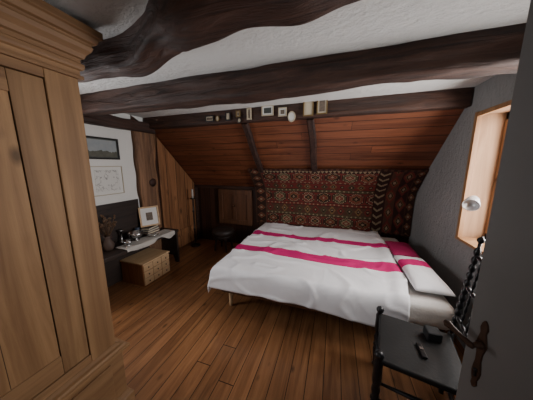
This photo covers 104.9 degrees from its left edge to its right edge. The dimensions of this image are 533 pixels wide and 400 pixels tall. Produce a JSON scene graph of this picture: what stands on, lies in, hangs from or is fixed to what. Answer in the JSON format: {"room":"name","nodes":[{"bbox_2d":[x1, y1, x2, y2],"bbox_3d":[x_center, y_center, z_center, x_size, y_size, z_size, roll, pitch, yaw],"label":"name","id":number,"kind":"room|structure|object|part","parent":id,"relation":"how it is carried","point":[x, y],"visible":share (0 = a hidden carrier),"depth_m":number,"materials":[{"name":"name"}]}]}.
{"room":"bedroom","nodes":[
{"label":"bedroom","id":0,"kind":"room"},
{"bbox_2d":[84,113,194,245],"bbox_3d":[-2.403,0.114,2.004,0.206,2.300,5.400,3,10,18],"label":"wall","id":1,"kind":"structure","parent":0,"point":[126,161],"depth_m":2.84,"materials":[{"name":"white paint"}]},
{"bbox_2d":[86,135,119,159],"bbox_3d":[-2.059,-0.649,2.581,0.020,0.270,0.400,3,10,18],"label":"framed painting","id":2,"kind":"object","parent":1,"relation":"attached to","point":[98,147],"visible":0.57,"depth_m":2.58},
{"bbox_2d":[86,138,116,156],"bbox_3d":[-2.060,-0.649,2.581,0.003,0.210,0.340,3,10,18],"label":"print","id":3,"kind":"object","parent":2,"relation":"attached to","point":[97,147],"depth_m":2.57},
{"bbox_2d":[90,166,124,196],"bbox_3d":[-2.056,-0.252,2.658,0.020,0.370,0.400,3,10,18],"label":"framed drawing","id":4,"kind":"object","parent":1,"relation":"attached to","point":[107,180],"visible":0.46,"depth_m":2.65,"materials":[{"name":"white paper"}]},
{"bbox_2d":[94,170,120,191],"bbox_3d":[-2.057,-0.252,2.659,0.003,0.270,0.300,3,10,18],"label":"print","id":5,"kind":"object","parent":4,"relation":"attached to","point":[104,180],"depth_m":2.65},
{"bbox_2d":[83,115,154,133],"bbox_3d":[-2.223,-0.874,1.881,0.136,0.158,2.800,3,10,18],"label":"ceiling beam","id":6,"kind":"structure","parent":1,"relation":"attached to","point":[110,121],"depth_m":2.65,"materials":[{"name":"brown wood"}]},
{"bbox_2d":[156,137,196,247],"bbox_3d":[-1.621,-0.087,3.876,0.092,2.025,0.860,3,10,18],"label":"door","id":7,"kind":"structure","parent":1,"relation":"in","point":[176,185],"depth_m":3.79,"materials":[{"name":"brown wood"}]},
{"bbox_2d":[194,186,200,239],"bbox_3d":[-1.495,0.285,4.402,0.060,1.155,0.085,3,10,18],"label":"trim","id":8,"kind":"structure","parent":1,"relation":"attached to","point":[195,187],"depth_m":4.38,"materials":[{"name":"brown wood"}]},
{"bbox_2d":[108,238,464,399],"bbox_3d":[-0.358,1.421,1.539,4.515,0.120,5.400,3,10,18],"label":"floor","id":9,"kind":"structure","parent":0,"point":[187,341],"depth_m":1.83,"materials":[{"name":"brown wood"}]},
{"bbox_2d":[0,0,134,399],"bbox_3d":[-1.375,0.354,0.691,0.639,2.270,1.413,3,10,18],"label":"wardrobe","id":10,"kind":"object","parent":9,"relation":"on","point":[58,341],"visible":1,"depth_m":0.96,"materials":[{"name":"brown wood"}]},
{"bbox_3d":[-1.093,0.203,0.831,0.022,1.450,0.470,3,10,18],"label":"door","id":11,"kind":"part","parent":10,"relation":"part of","materials":[{"name":"brown wood"}]},
{"bbox_3d":[-1.375,-0.647,0.520,0.639,0.240,1.413,3,10,18],"label":"cornice","id":12,"kind":"part","parent":10,"relation":"part of","materials":[{"name":"brown wood"}]},
{"bbox_3d":[-1.392,1.030,0.813,0.602,0.075,1.339,3,10,18],"label":"waist molding","id":13,"kind":"part","parent":10,"relation":"part of","materials":[{"name":"brown wood"}]},
{"bbox_2d":[96,199,179,286],"bbox_3d":[-1.851,0.588,2.792,0.405,1.100,1.370,3,10,18],"label":"bench","id":14,"kind":"object","parent":9,"relation":"on","point":[126,212],"visible":0.3,"depth_m":2.81,"materials":[{"name":"brown wood"}]},
{"bbox_2d":[98,214,116,250],"bbox_3d":[-1.963,0.398,2.503,0.257,0.448,0.271,-3,10,-16],"label":"vase","id":15,"kind":"object","parent":14,"relation":"on","point":[108,244],"visible":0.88,"depth_m":2.48,"materials":[{"name":"ceramic"}]},
{"bbox_3d":[-1.945,0.532,2.520,0.130,0.178,0.130,3,10,18],"label":"pot","id":16,"kind":"part","parent":15,"relation":"part of","materials":[{"name":"ceramic"}]},
{"bbox_3d":[-2.081,0.331,2.633,0.040,0.540,1.010,3,10,18],"label":"backrest","id":17,"kind":"part","parent":14,"relation":"part of","materials":[{"name":"brown wood"}]},
{"bbox_2d":[118,229,122,242],"bbox_3d":[-1.964,0.488,2.775,0.060,0.178,0.060,3,10,18],"label":"candlestick","id":18,"kind":"object","parent":14,"relation":"on","point":[119,230],"visible":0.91,"depth_m":2.77,"materials":[{"name":"silver metal"}]},
{"bbox_3d":[-1.998,0.855,2.889,0.025,0.500,1.265,3,10,18],"label":"panel","id":19,"kind":"part","parent":14,"relation":"part of","materials":[{"name":"brown wood"}]},
{"bbox_3d":[-1.840,0.599,2.790,0.380,0.040,1.370,3,10,18],"label":"seat","id":20,"kind":"part","parent":14,"relation":"part of","materials":[{"name":"brown wood"}]},
{"bbox_2d":[115,229,174,251],"bbox_3d":[-1.679,0.586,2.931,0.225,0.091,0.801,3,10,18],"label":"table runner","id":21,"kind":"object","parent":14,"relation":"on","point":[145,241],"visible":0.89,"depth_m":2.83,"materials":[{"name":"white fabric"}]},
{"bbox_2d":[123,239,132,245],"bbox_3d":[-1.781,0.555,2.639,0.110,0.065,0.110,3,10,18],"label":"bowl","id":22,"kind":"object","parent":21,"relation":"on","point":[127,242],"visible":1,"depth_m":2.63,"materials":[{"name":"silver metal"}]},
{"bbox_2d":[127,230,143,240],"bbox_3d":[-1.800,0.497,2.828,0.196,0.115,0.196,3,10,18],"label":"bowl","id":23,"kind":"object","parent":21,"relation":"on","point":[135,234],"visible":0.99,"depth_m":2.81,"materials":[{"name":"silver metal"}]},
{"bbox_2d":[147,233,158,236],"bbox_3d":[-1.661,0.514,2.998,0.150,0.023,0.150,3,10,18],"label":"dish","id":24,"kind":"object","parent":21,"relation":"on","point":[150,234],"visible":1,"depth_m":3.02,"materials":[{"name":"silver metal"}]},
{"bbox_2d":[143,229,159,234],"bbox_3d":[-1.794,0.480,3.166,0.150,0.030,0.220,3,10,18],"label":"book","id":25,"kind":"object","parent":14,"relation":"on","point":[156,230],"visible":0.3,"depth_m":3.10,"materials":[{"name":"paper"}]},
{"bbox_2d":[144,226,158,232],"bbox_3d":[-1.794,0.449,3.160,0.140,0.030,0.220,2,10,12],"label":"book","id":26,"kind":"object","parent":25,"relation":"on","point":[155,228],"visible":0.38,"depth_m":3.10,"materials":[{"name":"white paper"}]},
{"bbox_2d":[141,225,157,229],"bbox_3d":[-1.794,0.417,3.155,0.130,0.030,0.220,1,10,7],"label":"book","id":27,"kind":"object","parent":26,"relation":"on","point":[153,226],"visible":0.59,"depth_m":3.09,"materials":[{"name":"brown paper"}]},
{"bbox_2d":[138,205,159,227],"bbox_3d":[-1.790,0.248,3.135,0.270,0.296,0.081,-9,13,-43],"label":"photo frame","id":28,"kind":"object","parent":27,"relation":"on","point":[148,216],"visible":1,"depth_m":3.13,"materials":[{"name":"white paper"}]},
{"bbox_2d":[146,212,152,220],"bbox_3d":[-1.790,0.248,3.136,0.090,0.118,0.028,-9,13,-43],"label":"print","id":29,"kind":"object","parent":28,"relation":"attached to","point":[149,215],"depth_m":3.13},
{"bbox_3d":[-1.639,0.770,3.449,0.370,0.520,0.035,3,10,18],"label":"panel","id":30,"kind":"part","parent":14,"relation":"part of","materials":[{"name":"brown wood"}]},
{"bbox_2d":[120,248,169,285],"bbox_3d":[-1.730,0.954,2.974,0.422,0.318,0.462,3,10,18],"label":"chest","id":31,"kind":"object","parent":9,"relation":"on","point":[142,268],"visible":1,"depth_m":2.82,"materials":[{"name":"brown wood"}]},
{"bbox_3d":[-1.597,0.901,2.763,0.014,0.088,0.139,3,10,18],"label":"drawer","id":32,"kind":"part","parent":31,"relation":"part of","materials":[{"name":"brown wood"}]},
{"bbox_3d":[-1.597,0.997,2.779,0.014,0.088,0.139,3,10,18],"label":"drawer","id":33,"kind":"part","parent":31,"relation":"part of","materials":[{"name":"brown wood"}]},
{"bbox_3d":[-1.597,1.093,2.796,0.014,0.088,0.139,3,10,18],"label":"drawer","id":34,"kind":"part","parent":31,"relation":"part of","materials":[{"name":"brown wood"}]},
{"bbox_3d":[-1.550,0.878,2.900,0.014,0.088,0.139,3,10,18],"label":"drawer","id":35,"kind":"part","parent":31,"relation":"part of","materials":[{"name":"brown wood"}]},
{"bbox_3d":[-1.550,0.974,2.917,0.014,0.088,0.139,3,10,18],"label":"drawer","id":36,"kind":"part","parent":31,"relation":"part of","materials":[{"name":"brown wood"}]},
{"bbox_3d":[-1.550,1.069,2.933,0.014,0.088,0.139,3,10,18],"label":"drawer","id":37,"kind":"part","parent":31,"relation":"part of","materials":[{"name":"brown wood"}]},
{"bbox_3d":[-1.504,0.854,3.038,0.014,0.088,0.139,3,10,18],"label":"drawer","id":38,"kind":"part","parent":31,"relation":"part of","materials":[{"name":"brown wood"}]},
{"bbox_3d":[-1.504,0.950,3.054,0.014,0.088,0.139,3,10,18],"label":"drawer","id":39,"kind":"part","parent":31,"relation":"part of","materials":[{"name":"brown wood"}]},
{"bbox_3d":[-1.504,1.046,3.070,0.014,0.088,0.139,3,10,18],"label":"drawer","id":40,"kind":"part","parent":31,"relation":"part of","materials":[{"name":"brown wood"}]},
{"bbox_2d":[131,131,161,249],"bbox_3d":[-1.832,-0.014,3.255,0.089,2.130,0.415,3,10,18],"label":"wooden post","id":41,"kind":"object","parent":9,"relation":"on","point":[144,144],"visible":0.59,"depth_m":3.12,"materials":[{"name":"brown wood"}]},
{"bbox_2d":[190,189,200,246],"bbox_3d":[-1.435,0.353,4.049,0.200,1.140,0.200,3,10,18],"label":"candle stand","id":42,"kind":"object","parent":9,"relation":"on","point":[195,244],"visible":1,"depth_m":4.06,"materials":[{"name":"metal"}]},
{"bbox_2d":[212,226,234,252],"bbox_3d":[-0.818,0.738,3.907,0.430,0.432,0.430,3,10,18],"label":"stool","id":43,"kind":"object","parent":9,"relation":"on","point":[221,233],"visible":1,"depth_m":3.77,"materials":[{"name":"brown wood"}]},
{"bbox_3d":[-0.818,0.589,3.882,0.430,0.130,0.430,3,10,18],"label":"seat","id":44,"kind":"part","parent":43,"relation":"part of","materials":[{"name":"black leather"}]},
{"bbox_2d":[222,237,454,332],"bbox_3d":[0.752,0.900,2.734,2.110,0.504,1.706,3,10,18],"label":"bed","id":45,"kind":"object","parent":9,"relation":"on","point":[430,309],"visible":0.06,"depth_m":1.68,"materials":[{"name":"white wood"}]},
{"bbox_3d":[-0.408,1.084,2.353,0.056,0.270,0.055,3,10,18],"label":"leg","id":46,"kind":"part","parent":45,"relation":"part of","materials":[{"name":"brown wood"}]},
{"bbox_2d":[208,223,409,326],"bbox_3d":[0.551,0.749,2.720,1.968,0.367,1.819,3,10,18],"label":"duvet","id":47,"kind":"object","parent":45,"relation":"on","point":[346,274],"visible":1,"depth_m":2.11,"materials":[{"name":"fabric"}]},
{"bbox_3d":[0.751,0.892,2.732,2.105,0.120,1.640,3,10,18],"label":"frame","id":48,"kind":"part","parent":45,"relation":"part of","materials":[{"name":"brown wood"}]},
{"bbox_2d":[385,241,419,257],"bbox_3d":[1.698,0.615,2.591,0.280,0.091,0.460,3,10,18],"label":"pillow","id":49,"kind":"object","parent":45,"relation":"on","point":[397,248],"visible":0.94,"depth_m":2.50,"materials":[{"name":"fabric"}]},
{"bbox_3d":[0.752,0.765,2.711,2.110,0.228,1.706,3,10,18],"label":"mattress","id":50,"kind":"part","parent":45,"relation":"part of","materials":[{"name":"beige fabric"}]},
{"bbox_2d":[393,255,456,296],"bbox_3d":[1.498,0.709,2.011,0.285,0.106,0.720,3,10,18],"label":"pillow","id":51,"kind":"object","parent":45,"relation":"on","point":[422,277],"visible":1,"depth_m":1.86,"materials":[{"name":"fabric"}]},
{"bbox_2d":[370,236,484,399],"bbox_3d":[0.978,0.810,1.265,0.530,1.176,0.495,5,11,29],"label":"chair","id":52,"kind":"object","parent":9,"relation":"on","point":[395,348],"visible":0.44,"depth_m":1.24,"materials":[{"name":"black paint"}]},
{"bbox_3d":[0.879,1.079,1.623,0.056,0.525,0.055,5,11,29],"label":"leg","id":53,"kind":"part","parent":52,"relation":"part of","materials":[{"name":"black paint"}]},
{"bbox_3d":[0.663,1.144,1.245,0.056,0.525,0.055,5,11,29],"label":"leg","id":54,"kind":"part","parent":52,"relation":"part of","materials":[{"name":"black paint"}]},
{"bbox_3d":[0.952,0.940,1.302,0.425,0.035,0.450,5,11,29],"label":"seat","id":55,"kind":"part","parent":52,"relation":"part of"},
{"bbox_2d":[416,342,427,358],"bbox_3d":[0.949,0.919,1.254,0.030,0.018,0.110,3,10,18],"label":"case","id":56,"kind":"object","parent":52,"relation":"on","point":[419,345],"visible":1,"depth_m":1.25,"materials":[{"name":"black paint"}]},
{"bbox_2d":[423,325,442,343],"bbox_3d":[1.092,0.881,1.349,0.080,0.062,0.080,3,10,18],"label":"box","id":57,"kind":"object","parent":52,"relation":"on","point":[432,333],"visible":1,"depth_m":1.32,"materials":[{"name":"black"}]},
{"bbox_3d":[1.273,0.796,1.350,0.100,1.176,0.040,5,11,29],"label":"post","id":58,"kind":"part","parent":52,"relation":"part of","materials":[{"name":"black paint"}]},
{"bbox_3d":[1.149,0.795,1.165,0.026,0.025,0.440,5,11,29],"label":"rail","id":59,"kind":"part","parent":52,"relation":"part of","materials":[{"name":"black paint"}]},
{"bbox_3d":[1.166,0.580,1.118,0.026,0.025,0.440,5,11,29],"label":"rail","id":60,"kind":"part","parent":52,"relation":"part of","materials":[{"name":"black paint"}]},
{"bbox_2d":[443,0,532,399],"bbox_3d":[0.720,0.495,0.282,0.097,2.110,0.859,-2,10,-12],"label":"door","id":61,"kind":"structure","parent":9,"relation":"on","point":[497,363],"depth_m":0.55,"materials":[{"name":"grey paint"}]},
{"bbox_3d":[0.616,0.421,0.644,0.048,0.046,0.094,-3,10,-16],"label":"handle","id":62,"kind":"part","parent":61,"relation":"part of","materials":[{"name":"metal"}]},
{"bbox_3d":[0.648,0.471,0.625,0.004,0.230,0.030,-1,10,-8],"label":"lock plate","id":63,"kind":"part","parent":61,"relation":"part of","materials":[{"name":"metal"}]},
{"bbox_2d":[43,0,530,117],"bbox_3d":[-0.528,-0.868,0.628,4.515,0.100,4.320,3,10,18],"label":"ceiling","id":64,"kind":"structure","parent":0,"point":[363,24],"depth_m":1.11,"materials":[{"name":"paint"}]},
{"bbox_2d":[78,0,360,82],"bbox_3d":[-0.507,-0.795,0.947,3.991,0.277,0.394,4,11,24],"label":"ceiling beam","id":65,"kind":"structure","parent":64,"relation":"attached to","point":[166,29],"depth_m":0.82,"materials":[{"name":"brown wood"}]},
{"bbox_2d":[80,23,525,116],"bbox_3d":[-0.272,-0.911,1.645,3.965,0.239,0.213,3,10,18],"label":"ceiling beam","id":66,"kind":"structure","parent":64,"relation":"attached to","point":[491,51],"depth_m":1.34,"materials":[{"name":"brown wood"}]},
{"bbox_2d":[143,87,474,129],"bbox_3d":[0.032,-1.080,2.547,3.965,0.202,0.149,3,10,18],"label":"ceiling beam","id":67,"kind":"structure","parent":64,"relation":"attached to","point":[458,98],"depth_m":2.20,"materials":[{"name":"brown wood"}]},
{"bbox_2d":[205,115,213,121],"bbox_3d":[-0.757,-1.079,2.721,0.130,0.075,0.014,3,10,18],"label":"framed picture","id":68,"kind":"object","parent":67,"relation":"attached to","point":[207,118],"visible":1,"depth_m":2.72,"materials":[{"name":"paper"}]},
{"bbox_2d":[225,112,230,120],"bbox_3d":[-0.496,-1.074,2.634,0.070,0.100,0.014,3,10,18],"label":"framed picture","id":69,"kind":"object","parent":67,"relation":"attached to","point":[227,114],"visible":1,"depth_m":2.63,"materials":[{"name":"paper"}]},
{"bbox_2d":[247,108,251,119],"bbox_3d":[-0.216,-1.068,2.541,0.060,0.140,0.014,3,10,18],"label":"framed picture","id":70,"kind":"object","parent":67,"relation":"attached to","point":[249,116],"visible":1,"depth_m":2.54,"materials":[{"name":"paper"}]},
{"bbox_2d":[261,105,273,115],"bbox_3d":[0.012,-1.075,2.463,0.150,0.120,0.014,3,10,18],"label":"framed picture","id":71,"kind":"object","parent":67,"relation":"attached to","point":[268,110],"visible":0.88,"depth_m":2.46,"materials":[{"name":"white paper"}]},
{"bbox_2d":[264,107,270,113],"bbox_3d":[0.012,-1.075,2.463,0.092,0.062,0.002,3,10,18],"label":"print","id":72,"kind":"object","parent":71,"relation":"attached to","point":[267,110],"depth_m":2.46},
{"bbox_2d":[278,107,286,116],"bbox_3d":[0.188,-1.036,2.411,0.100,0.100,0.014,3,10,18],"label":"framed picture","id":73,"kind":"object","parent":67,"relation":"attached to","point":[282,111],"visible":1,"depth_m":2.41,"materials":[{"name":"white paper"}]},
{"bbox_2d":[288,111,295,121],"bbox_3d":[0.292,-0.971,2.386,0.090,0.120,0.014,3,10,18],"label":"framed picture","id":74,"kind":"object","parent":67,"relation":"attached to","point":[291,116],"visible":1,"depth_m":2.38,"materials":[{"name":"white paper"}]},
{"bbox_2d":[289,112,293,120],"bbox_3d":[0.292,-0.971,2.386,0.070,0.094,0.001,3,10,18],"label":"print","id":75,"kind":"object","parent":74,"relation":"attached to","point":[291,116],"depth_m":2.39},
{"bbox_2d":[303,101,313,116],"bbox_3d":[0.472,-1.040,2.314,0.115,0.175,0.014,3,10,18],"label":"framed picture","id":76,"kind":"object","parent":67,"relation":"attached to","point":[308,107],"visible":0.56,"depth_m":2.31,"materials":[{"name":"paper"}]},
{"bbox_2d":[306,102,310,113],"bbox_3d":[0.472,-1.040,2.314,0.059,0.119,0.002,3,10,18],"label":"print","id":77,"kind":"object","parent":76,"relation":"attached to","point":[308,104],"depth_m":2.31,"materials":[{"name":"paper"}]},
{"bbox_2d":[316,100,327,114],"bbox_3d":[0.615,-1.042,2.266,0.115,0.175,0.014,3,10,18],"label":"framed picture","id":78,"kind":"object","parent":67,"relation":"attached to","point":[322,105],"visible":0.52,"depth_m":2.27,"materials":[{"name":"paper"}]},
{"bbox_2d":[319,100,324,111],"bbox_3d":[0.615,-1.042,2.266,0.059,0.119,0.002,3,10,18],"label":"print","id":79,"kind":"object","parent":78,"relation":"attached to","point":[321,103],"depth_m":2.27},
{"bbox_2d":[198,188,408,242],"bbox_3d":[0.389,0.336,3.881,3.965,1.230,0.100,3,10,18],"label":"wall","id":80,"kind":"structure","parent":0,"point":[208,200],"depth_m":4.29,"materials":[{"name":"brown wood"}]},
{"bbox_2d":[195,185,254,189],"bbox_3d":[-0.858,-0.260,4.130,1.380,0.060,0.030,3,10,18],"label":"trim","id":81,"kind":"structure","parent":80,"relation":"attached to","point":[198,186],"depth_m":4.10,"materials":[{"name":"brown wood"}]},
{"bbox_2d":[218,189,252,225],"bbox_3d":[-0.630,0.143,4.090,0.720,0.700,0.090,3,10,18],"label":"door","id":82,"kind":"structure","parent":80,"relation":"in","point":[235,206],"depth_m":4.08,"materials":[{"name":"brown wood"}]},
{"bbox_2d":[248,168,428,236],"bbox_3d":[0.957,0.016,3.326,2.556,1.048,0.408,3,10,18],"label":"tapestry","id":83,"kind":"object","parent":80,"relation":"attached to","point":[381,201],"visible":0.99,"depth_m":3.35,"materials":[{"name":"fabric"}]},
{"bbox_2d":[155,109,463,186],"bbox_3d":[0.221,-0.696,3.190,3.965,1.177,1.210,3,10,18],"label":"wall","id":84,"kind":"structure","parent":0,"point":[221,155],"depth_m":2.78,"materials":[{"name":"brown wood"}]},
{"bbox_2d":[241,123,263,172],"bbox_3d":[-0.184,-0.750,3.069,0.104,0.705,0.748,3,10,18],"label":"rafter","id":85,"kind":"object","parent":84,"relation":"attached to","point":[246,127],"visible":0.94,"depth_m":2.97,"materials":[{"name":"brown wood"}]},
{"bbox_2d":[307,118,316,171],"bbox_3d":[0.632,-0.712,2.789,0.100,0.686,0.727,3,10,18],"label":"rafter","id":86,"kind":"object","parent":84,"relation":"attached to","point":[310,122],"visible":0.98,"depth_m":2.69,"materials":[{"name":"brown wood"}]},
{"bbox_2d":[408,73,516,348],"bbox_3d":[1.831,0.217,1.399,0.300,2.300,3.900,3,10,18],"label":"wall","id":87,"kind":"structure","parent":0,"point":[437,202],"depth_m":2.12,"materials":[{"name":"grey paint"}]},
{"bbox_2d":[455,100,511,254],"bbox_3d":[1.812,-0.101,1.334,0.290,1.170,1.170,3,10,18],"label":"window","id":88,"kind":"structure","parent":87,"relation":"in","point":[490,124],"depth_m":1.85,"materials":[{"name":"brown wood"}]},
{"bbox_2d":[462,195,480,210],"bbox_3d":[1.823,0.039,1.841,0.115,0.168,0.269,8,13,40],"label":"reading lamp","id":89,"kind":"object","parent":88,"relation":"attached to","point":[471,203],"visible":1,"depth_m":1.78,"materials":[{"name":"silver metal"}]}
]}

